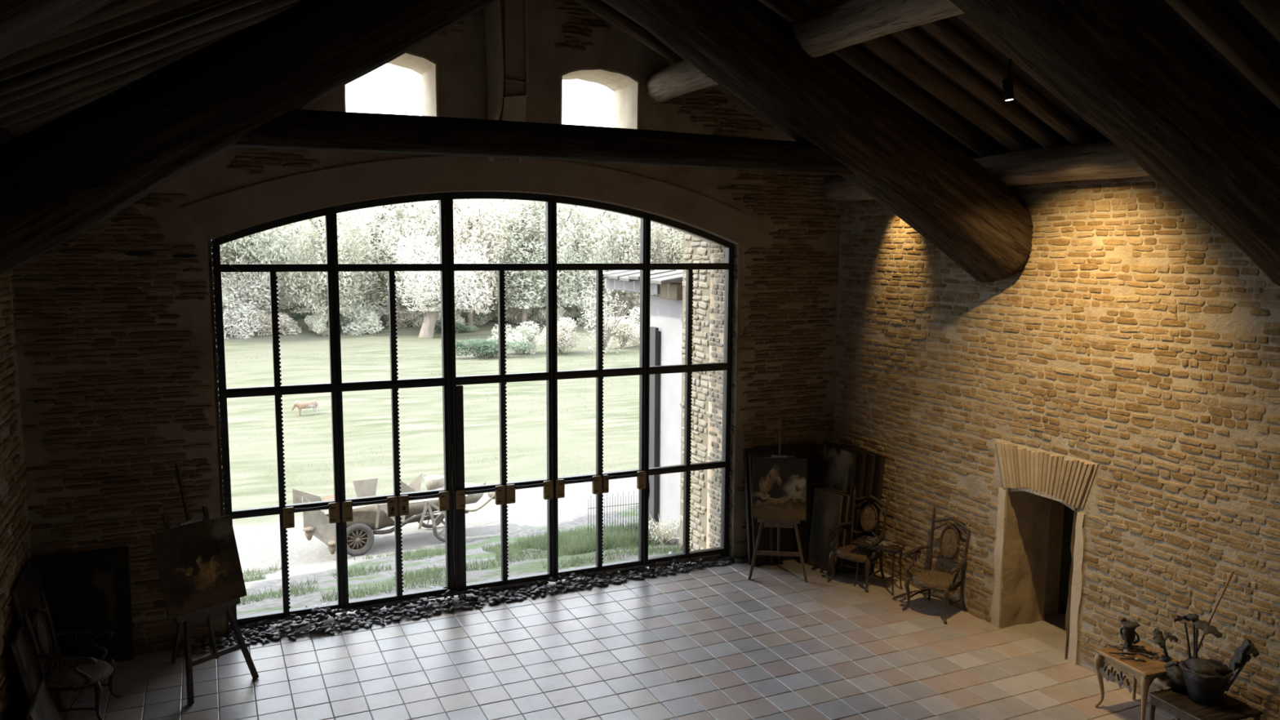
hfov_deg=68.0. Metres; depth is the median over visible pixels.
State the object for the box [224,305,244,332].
bush
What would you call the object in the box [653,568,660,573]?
pebble
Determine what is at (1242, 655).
leaf sculpture
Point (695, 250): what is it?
wall
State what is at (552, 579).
pebble
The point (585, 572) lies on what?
pebble
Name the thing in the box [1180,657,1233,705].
pot
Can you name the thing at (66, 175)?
roof truss
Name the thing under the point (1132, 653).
paintbrush
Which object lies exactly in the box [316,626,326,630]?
pebble
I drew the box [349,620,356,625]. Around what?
pebble
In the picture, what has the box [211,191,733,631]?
window
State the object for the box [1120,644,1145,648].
paintbrush
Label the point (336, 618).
pebble
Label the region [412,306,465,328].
bush
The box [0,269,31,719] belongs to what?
wall
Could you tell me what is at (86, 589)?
painting
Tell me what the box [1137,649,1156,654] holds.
paintbrush
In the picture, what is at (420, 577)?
grass
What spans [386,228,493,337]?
leaning tree
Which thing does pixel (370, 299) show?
tree
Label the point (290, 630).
pebble
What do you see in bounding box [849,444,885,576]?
painting
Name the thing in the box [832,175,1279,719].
wall
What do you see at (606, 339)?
shrub
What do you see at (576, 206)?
tree
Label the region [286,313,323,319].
bush
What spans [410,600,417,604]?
pebble
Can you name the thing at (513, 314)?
bush
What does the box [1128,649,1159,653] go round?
paintbrush
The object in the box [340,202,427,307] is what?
tree
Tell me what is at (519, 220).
tree
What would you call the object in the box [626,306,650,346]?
bush
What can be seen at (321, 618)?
pebble
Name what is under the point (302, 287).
tree
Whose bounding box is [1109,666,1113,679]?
knife
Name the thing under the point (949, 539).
armchair
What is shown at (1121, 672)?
knife
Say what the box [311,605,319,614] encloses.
pebble
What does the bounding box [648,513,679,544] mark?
plant
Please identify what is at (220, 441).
window reveal
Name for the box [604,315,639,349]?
bush
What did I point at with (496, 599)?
pebble
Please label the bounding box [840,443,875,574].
painting
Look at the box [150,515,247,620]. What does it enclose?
painting
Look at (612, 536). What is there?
grass
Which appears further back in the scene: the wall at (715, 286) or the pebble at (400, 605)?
the wall at (715, 286)
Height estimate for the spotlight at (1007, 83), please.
0.361 m
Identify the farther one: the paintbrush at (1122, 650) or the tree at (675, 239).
the tree at (675, 239)
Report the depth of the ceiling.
8.43 m
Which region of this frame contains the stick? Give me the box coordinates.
[1197,570,1234,652]
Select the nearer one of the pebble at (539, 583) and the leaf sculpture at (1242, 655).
the leaf sculpture at (1242, 655)
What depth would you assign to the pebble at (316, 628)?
10.60 m
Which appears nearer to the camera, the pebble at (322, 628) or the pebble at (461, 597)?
the pebble at (322, 628)
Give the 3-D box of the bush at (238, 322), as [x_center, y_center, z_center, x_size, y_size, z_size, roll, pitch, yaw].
[-27.765,-4.109,64.614,6.114,5.642,4.529,1,7,3]
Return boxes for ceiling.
[0,0,1279,158]
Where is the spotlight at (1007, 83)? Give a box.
[1002,58,1014,101]
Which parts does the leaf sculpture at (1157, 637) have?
stem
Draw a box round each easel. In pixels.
[162,462,258,704]
[748,414,807,582]
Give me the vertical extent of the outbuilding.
5.059 m
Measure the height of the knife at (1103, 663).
0.127 m
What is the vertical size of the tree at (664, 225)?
12.898 m
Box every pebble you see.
[217,636,226,642]
[243,628,249,635]
[248,624,254,630]
[254,621,263,628]
[264,627,274,632]
[281,622,290,626]
[284,628,294,634]
[290,623,298,628]
[293,616,301,621]
[298,622,308,626]
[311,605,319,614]
[311,617,318,622]
[314,627,321,631]
[316,613,324,622]
[316,621,322,627]
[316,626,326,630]
[320,608,327,614]
[323,628,333,635]
[330,608,336,614]
[333,616,340,621]
[337,617,346,622]
[338,608,345,612]
[339,611,346,616]
[342,615,350,622]
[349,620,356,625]
[359,611,367,614]
[389,605,399,611]
[392,611,402,614]
[395,602,404,608]
[400,608,408,614]
[401,600,410,604]
[406,612,414,617]
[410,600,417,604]
[415,605,425,611]
[425,602,432,609]
[431,604,440,609]
[435,597,442,604]
[440,603,448,607]
[450,591,459,593]
[458,593,464,600]
[463,589,473,594]
[471,595,478,599]
[478,591,484,595]
[492,596,500,602]
[498,595,506,601]
[502,586,511,591]
[502,590,508,596]
[535,579,542,586]
[549,577,555,582]
[556,583,563,588]
[583,570,588,576]
[596,580,604,583]
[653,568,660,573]
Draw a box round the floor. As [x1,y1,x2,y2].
[22,557,1176,719]
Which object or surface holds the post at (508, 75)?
attached to the wall at (113, 333)
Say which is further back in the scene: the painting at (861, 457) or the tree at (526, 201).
the tree at (526, 201)
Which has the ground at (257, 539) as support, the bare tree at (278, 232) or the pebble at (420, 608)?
the bare tree at (278, 232)
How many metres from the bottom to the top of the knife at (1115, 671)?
0.127 m
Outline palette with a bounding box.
[865,538,896,546]
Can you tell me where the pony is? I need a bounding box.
[291,400,319,416]
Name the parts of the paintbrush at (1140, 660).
handle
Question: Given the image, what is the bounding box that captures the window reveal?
[207,239,230,634]
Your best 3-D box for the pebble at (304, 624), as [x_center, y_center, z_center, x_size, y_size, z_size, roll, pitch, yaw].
[-3.793,2.976,10.690,0.114,0.039,0.088,-4,8,-35]
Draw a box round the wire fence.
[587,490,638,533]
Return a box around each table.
[852,535,907,595]
[1093,642,1181,719]
[1149,688,1262,719]
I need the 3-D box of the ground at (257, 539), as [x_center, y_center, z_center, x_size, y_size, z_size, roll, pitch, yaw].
[-21.412,-11.865,95.011,180.000,13.736,168.760,-3,8,-25]
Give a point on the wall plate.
(1100, 160)
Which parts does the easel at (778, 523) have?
leg, cross rail, head rail, leg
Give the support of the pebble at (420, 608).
on the pebble bed
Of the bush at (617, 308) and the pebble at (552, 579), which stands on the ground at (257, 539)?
the bush at (617, 308)
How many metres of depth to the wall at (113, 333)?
10.12 m
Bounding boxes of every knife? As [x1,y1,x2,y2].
[1099,662,1104,673]
[1101,666,1107,676]
[1106,669,1110,682]
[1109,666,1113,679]
[1111,670,1116,681]
[1116,673,1121,688]
[1118,675,1126,684]
[1120,671,1123,685]
[1125,678,1131,693]
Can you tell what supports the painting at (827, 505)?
on the floor
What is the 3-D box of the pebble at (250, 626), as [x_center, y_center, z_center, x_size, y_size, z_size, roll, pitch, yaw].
[-4.368,2.986,10.664,0.071,0.065,0.102,-3,8,-25]
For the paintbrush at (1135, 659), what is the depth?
8.73 m
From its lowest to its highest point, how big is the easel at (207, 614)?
2.185 m
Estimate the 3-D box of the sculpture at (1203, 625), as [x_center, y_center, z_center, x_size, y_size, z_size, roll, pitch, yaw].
[4.909,2.515,8.382,0.168,0.531,0.445,-3,8,-25]
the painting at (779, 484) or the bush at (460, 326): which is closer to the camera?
the painting at (779, 484)
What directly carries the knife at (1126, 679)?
hanging from the console table at (1144, 673)
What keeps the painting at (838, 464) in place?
on the floor
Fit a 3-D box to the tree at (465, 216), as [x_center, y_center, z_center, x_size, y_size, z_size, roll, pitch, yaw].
[-12.141,-7.581,70.351,6.394,11.708,8.356,-2,7,-17]
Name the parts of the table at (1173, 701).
leg, leg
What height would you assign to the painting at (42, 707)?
0.486 m
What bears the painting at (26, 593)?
on the floor
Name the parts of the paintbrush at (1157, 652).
handle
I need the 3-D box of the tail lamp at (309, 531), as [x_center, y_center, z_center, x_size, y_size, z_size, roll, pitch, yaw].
[-6.605,3.463,18.961,0.240,0.270,0.228,-4,8,-31]
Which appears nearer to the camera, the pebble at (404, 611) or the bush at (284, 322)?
the pebble at (404, 611)
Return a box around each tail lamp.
[302,526,315,540]
[326,540,336,554]
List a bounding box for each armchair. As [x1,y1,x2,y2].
[23,591,120,719]
[826,486,889,592]
[902,506,970,624]
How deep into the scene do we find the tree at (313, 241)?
65.52 m
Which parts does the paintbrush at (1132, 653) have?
handle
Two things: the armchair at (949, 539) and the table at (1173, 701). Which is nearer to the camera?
the table at (1173, 701)
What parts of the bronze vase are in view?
handle, handle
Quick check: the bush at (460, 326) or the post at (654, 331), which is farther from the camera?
the bush at (460, 326)
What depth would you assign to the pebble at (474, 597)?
11.53 m
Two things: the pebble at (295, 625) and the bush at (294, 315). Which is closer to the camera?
the pebble at (295, 625)
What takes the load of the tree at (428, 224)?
on the ground at (257, 539)
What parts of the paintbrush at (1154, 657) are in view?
handle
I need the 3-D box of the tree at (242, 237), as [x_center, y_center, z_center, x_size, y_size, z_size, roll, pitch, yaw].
[-29.293,-8.548,71.320,9.001,11.353,6.688,2,7,14]
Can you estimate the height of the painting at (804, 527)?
1.078 m
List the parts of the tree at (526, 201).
crown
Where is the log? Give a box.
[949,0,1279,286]
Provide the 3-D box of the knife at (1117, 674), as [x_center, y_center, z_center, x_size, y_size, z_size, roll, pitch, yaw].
[4.412,2.957,8.746,0.012,0.124,0.054,-3,8,-25]
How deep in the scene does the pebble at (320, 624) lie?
10.67 m
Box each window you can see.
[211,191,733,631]
[342,52,438,116]
[560,67,639,128]
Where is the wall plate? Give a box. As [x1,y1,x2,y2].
[822,141,1150,200]
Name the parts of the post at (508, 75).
curved stem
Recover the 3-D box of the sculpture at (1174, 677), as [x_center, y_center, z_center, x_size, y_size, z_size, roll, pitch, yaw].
[4.825,2.831,8.500,0.216,0.266,0.283,-3,8,-25]
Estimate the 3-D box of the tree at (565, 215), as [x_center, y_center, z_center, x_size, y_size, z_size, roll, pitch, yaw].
[-6.118,-8.047,73.806,8.903,11.594,7.240,-1,7,-14]
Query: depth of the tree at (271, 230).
66.23 m
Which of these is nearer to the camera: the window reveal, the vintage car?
the window reveal
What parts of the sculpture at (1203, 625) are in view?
stem, stem, stem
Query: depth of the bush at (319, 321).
65.87 m
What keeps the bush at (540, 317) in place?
on the ground at (257, 539)
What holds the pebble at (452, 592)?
on the pebble bed
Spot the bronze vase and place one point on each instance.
(1129, 633)
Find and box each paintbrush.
[1106,644,1129,653]
[1108,652,1137,655]
[1118,653,1146,662]
[1119,657,1139,660]
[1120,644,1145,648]
[1122,648,1146,650]
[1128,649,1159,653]
[1133,646,1159,657]
[1134,652,1153,658]
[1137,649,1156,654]
[1139,652,1163,661]
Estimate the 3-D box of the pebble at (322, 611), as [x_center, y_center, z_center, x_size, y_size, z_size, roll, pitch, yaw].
[-3.643,2.901,10.936,0.072,0.086,0.091,3,7,23]
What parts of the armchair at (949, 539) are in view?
leg, armrest, leg, seat, seat rail, rail, leg, panel, frame, rail, armrest, leg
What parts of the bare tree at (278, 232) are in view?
crown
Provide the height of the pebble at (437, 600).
0.058 m
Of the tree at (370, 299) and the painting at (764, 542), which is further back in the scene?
the tree at (370, 299)
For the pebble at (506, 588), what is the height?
0.069 m
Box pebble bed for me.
[176,555,747,658]
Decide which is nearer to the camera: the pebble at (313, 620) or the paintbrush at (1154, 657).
the paintbrush at (1154, 657)
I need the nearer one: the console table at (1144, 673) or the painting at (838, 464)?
the console table at (1144, 673)
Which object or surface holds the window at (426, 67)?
in the wall at (113, 333)
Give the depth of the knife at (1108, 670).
8.85 m
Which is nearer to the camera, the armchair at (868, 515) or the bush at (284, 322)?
the armchair at (868, 515)
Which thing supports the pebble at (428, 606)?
on the pebble bed
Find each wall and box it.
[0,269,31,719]
[10,0,840,653]
[679,232,711,551]
[706,244,741,558]
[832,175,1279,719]
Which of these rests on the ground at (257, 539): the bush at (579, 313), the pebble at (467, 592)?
the bush at (579, 313)
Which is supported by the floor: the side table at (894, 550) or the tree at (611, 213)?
the side table at (894, 550)
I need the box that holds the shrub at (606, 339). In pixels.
[577,284,639,355]
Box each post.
[484,0,528,163]
[648,326,658,538]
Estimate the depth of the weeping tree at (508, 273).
74.01 m
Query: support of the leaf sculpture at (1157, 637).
on the console table at (1144, 673)
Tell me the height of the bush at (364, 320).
2.368 m
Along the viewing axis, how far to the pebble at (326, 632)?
10.61 m
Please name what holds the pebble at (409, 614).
on the pebble bed
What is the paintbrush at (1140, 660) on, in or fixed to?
on the console table at (1144, 673)
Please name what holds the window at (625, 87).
in the wall at (113, 333)
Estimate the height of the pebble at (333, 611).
0.043 m
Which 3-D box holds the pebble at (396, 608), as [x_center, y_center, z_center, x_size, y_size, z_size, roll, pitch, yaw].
[-2.897,2.941,11.227,0.118,0.057,0.076,-2,7,-21]
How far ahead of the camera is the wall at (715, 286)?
13.33 m
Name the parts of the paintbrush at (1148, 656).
handle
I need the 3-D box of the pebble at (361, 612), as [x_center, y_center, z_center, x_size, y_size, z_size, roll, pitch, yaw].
[-3.217,2.948,11.044,0.101,0.044,0.058,-4,8,-30]
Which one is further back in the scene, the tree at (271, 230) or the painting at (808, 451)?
the tree at (271, 230)
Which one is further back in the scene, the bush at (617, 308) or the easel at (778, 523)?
the bush at (617, 308)
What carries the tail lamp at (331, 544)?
attached to the vintage car
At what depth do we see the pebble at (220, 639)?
10.32 m
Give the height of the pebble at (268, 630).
0.042 m
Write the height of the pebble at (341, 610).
0.030 m
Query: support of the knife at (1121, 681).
hanging from the console table at (1144, 673)
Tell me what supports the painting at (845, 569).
on the floor
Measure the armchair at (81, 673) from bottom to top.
1.125 m
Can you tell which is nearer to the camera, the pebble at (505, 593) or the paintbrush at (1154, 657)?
the paintbrush at (1154, 657)
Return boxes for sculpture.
[1152,627,1177,662]
[1163,660,1186,692]
[1173,613,1222,659]
[1223,638,1259,691]
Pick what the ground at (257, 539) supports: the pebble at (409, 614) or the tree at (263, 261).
the tree at (263, 261)
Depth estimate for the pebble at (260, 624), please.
10.68 m
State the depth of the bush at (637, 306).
78.15 m
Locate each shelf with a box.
[174,597,239,623]
[757,518,799,524]
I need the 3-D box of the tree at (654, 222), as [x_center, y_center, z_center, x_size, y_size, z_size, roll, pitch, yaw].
[3.310,-9.809,85.206,6.191,10.882,7.006,2,7,13]
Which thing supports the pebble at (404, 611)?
on the pebble bed
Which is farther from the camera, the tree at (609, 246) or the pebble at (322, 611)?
the tree at (609, 246)
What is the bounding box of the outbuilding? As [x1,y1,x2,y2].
[590,269,683,544]
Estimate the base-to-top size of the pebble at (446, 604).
0.049 m
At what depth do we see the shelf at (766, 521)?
12.45 m
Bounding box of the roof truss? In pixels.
[0,0,1033,282]
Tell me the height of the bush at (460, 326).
1.047 m
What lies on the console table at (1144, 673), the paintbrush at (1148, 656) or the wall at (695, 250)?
the paintbrush at (1148, 656)
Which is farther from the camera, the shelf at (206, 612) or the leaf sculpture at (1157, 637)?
the shelf at (206, 612)
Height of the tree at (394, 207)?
10.839 m
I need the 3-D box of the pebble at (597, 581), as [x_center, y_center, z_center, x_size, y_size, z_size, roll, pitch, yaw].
[-0.505,2.853,12.211,0.116,0.046,0.088,3,7,19]
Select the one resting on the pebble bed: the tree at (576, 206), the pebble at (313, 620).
the pebble at (313, 620)
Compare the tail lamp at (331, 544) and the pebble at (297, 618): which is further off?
the tail lamp at (331, 544)
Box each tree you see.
[211,222,297,299]
[219,222,302,316]
[219,237,290,302]
[220,222,303,312]
[266,204,399,332]
[280,217,346,311]
[337,203,427,323]
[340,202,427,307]
[342,207,395,307]
[355,199,479,316]
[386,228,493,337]
[434,199,517,329]
[463,235,544,320]
[473,199,522,308]
[475,199,595,326]
[505,200,609,319]
[511,200,544,300]
[536,204,639,320]
[537,205,639,294]
[600,213,661,302]
[602,214,671,306]
[650,222,683,282]
[653,222,681,262]
[657,225,683,262]
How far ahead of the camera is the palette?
12.06 m
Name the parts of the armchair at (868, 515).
leg, armrest, leg, seat, seat rail, rail, leg, panel, frame, rail, armrest, leg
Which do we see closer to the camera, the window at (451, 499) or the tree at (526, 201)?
the window at (451, 499)
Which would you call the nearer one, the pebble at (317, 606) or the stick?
the stick
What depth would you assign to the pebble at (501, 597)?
11.62 m
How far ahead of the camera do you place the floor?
9.85 m
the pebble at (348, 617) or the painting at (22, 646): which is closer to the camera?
the painting at (22, 646)
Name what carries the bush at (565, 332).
on the ground at (257, 539)
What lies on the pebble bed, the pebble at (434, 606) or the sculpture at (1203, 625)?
the pebble at (434, 606)
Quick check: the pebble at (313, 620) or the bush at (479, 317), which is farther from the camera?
the bush at (479, 317)
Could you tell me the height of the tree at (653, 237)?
9.589 m
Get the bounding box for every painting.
[10,611,62,713]
[12,555,63,693]
[25,680,62,719]
[35,546,133,664]
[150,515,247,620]
[743,441,818,565]
[748,449,777,566]
[751,457,806,519]
[798,482,824,564]
[807,488,843,573]
[819,441,857,534]
[821,488,849,573]
[827,487,856,573]
[831,442,866,573]
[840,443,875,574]
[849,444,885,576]
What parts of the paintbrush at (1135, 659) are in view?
handle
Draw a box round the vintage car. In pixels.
[292,472,495,555]
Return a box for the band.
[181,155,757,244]
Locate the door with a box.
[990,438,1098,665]
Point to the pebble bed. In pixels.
(517, 592)
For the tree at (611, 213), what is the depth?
81.08 m
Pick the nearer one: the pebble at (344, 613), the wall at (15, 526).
the wall at (15, 526)
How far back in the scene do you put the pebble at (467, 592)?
11.63 m
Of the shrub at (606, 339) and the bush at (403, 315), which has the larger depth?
the bush at (403, 315)
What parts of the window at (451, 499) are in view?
frame post, hanging cord, rail, latch rod, frame post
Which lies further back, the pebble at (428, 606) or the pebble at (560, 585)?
the pebble at (560, 585)
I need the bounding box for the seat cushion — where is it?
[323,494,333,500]
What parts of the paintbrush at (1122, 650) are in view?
handle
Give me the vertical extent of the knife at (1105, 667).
0.123 m
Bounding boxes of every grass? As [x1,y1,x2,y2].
[236,524,682,605]
[506,519,665,555]
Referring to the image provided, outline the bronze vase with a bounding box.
[1120,617,1141,651]
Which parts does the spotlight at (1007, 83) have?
mounting stem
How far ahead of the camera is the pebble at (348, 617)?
10.88 m
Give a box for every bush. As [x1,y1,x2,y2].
[221,258,282,338]
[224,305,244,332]
[242,307,301,336]
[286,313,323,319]
[304,311,328,336]
[316,302,386,335]
[377,304,422,328]
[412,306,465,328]
[434,321,479,333]
[440,337,532,358]
[454,297,493,324]
[488,320,546,354]
[493,300,533,324]
[528,306,565,327]
[537,316,582,353]
[560,294,617,327]
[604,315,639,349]
[605,292,637,319]
[626,302,650,321]
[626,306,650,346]
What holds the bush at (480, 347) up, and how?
on the ground at (257, 539)
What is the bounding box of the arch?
[211,191,737,244]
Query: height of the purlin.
0.524 m
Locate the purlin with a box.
[645,0,964,102]
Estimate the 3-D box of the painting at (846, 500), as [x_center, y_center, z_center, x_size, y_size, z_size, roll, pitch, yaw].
[2.588,2.306,12.858,0.145,1.057,0.500,-4,8,-34]
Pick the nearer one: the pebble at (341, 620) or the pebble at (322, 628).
the pebble at (322, 628)
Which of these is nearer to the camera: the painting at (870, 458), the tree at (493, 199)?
the painting at (870, 458)
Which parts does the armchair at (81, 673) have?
leg, rail, frame, panel, rail, leg, armrest, seat, seat rail, armrest, leg, leg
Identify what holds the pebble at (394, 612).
on the pebble bed
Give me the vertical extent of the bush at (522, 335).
2.146 m
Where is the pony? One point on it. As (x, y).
(313, 403)
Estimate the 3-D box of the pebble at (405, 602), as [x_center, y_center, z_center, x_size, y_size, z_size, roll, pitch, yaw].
[-2.791,2.902,11.343,0.108,0.048,0.060,-3,8,-25]
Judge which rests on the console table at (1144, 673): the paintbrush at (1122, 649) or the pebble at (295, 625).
the paintbrush at (1122, 649)
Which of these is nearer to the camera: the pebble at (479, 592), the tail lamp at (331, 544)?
the pebble at (479, 592)
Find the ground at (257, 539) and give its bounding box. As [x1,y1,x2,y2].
[223,271,682,616]
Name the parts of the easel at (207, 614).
leg, head rail, leg, cross rail, leg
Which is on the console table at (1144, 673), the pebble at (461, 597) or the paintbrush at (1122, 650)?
the paintbrush at (1122, 650)

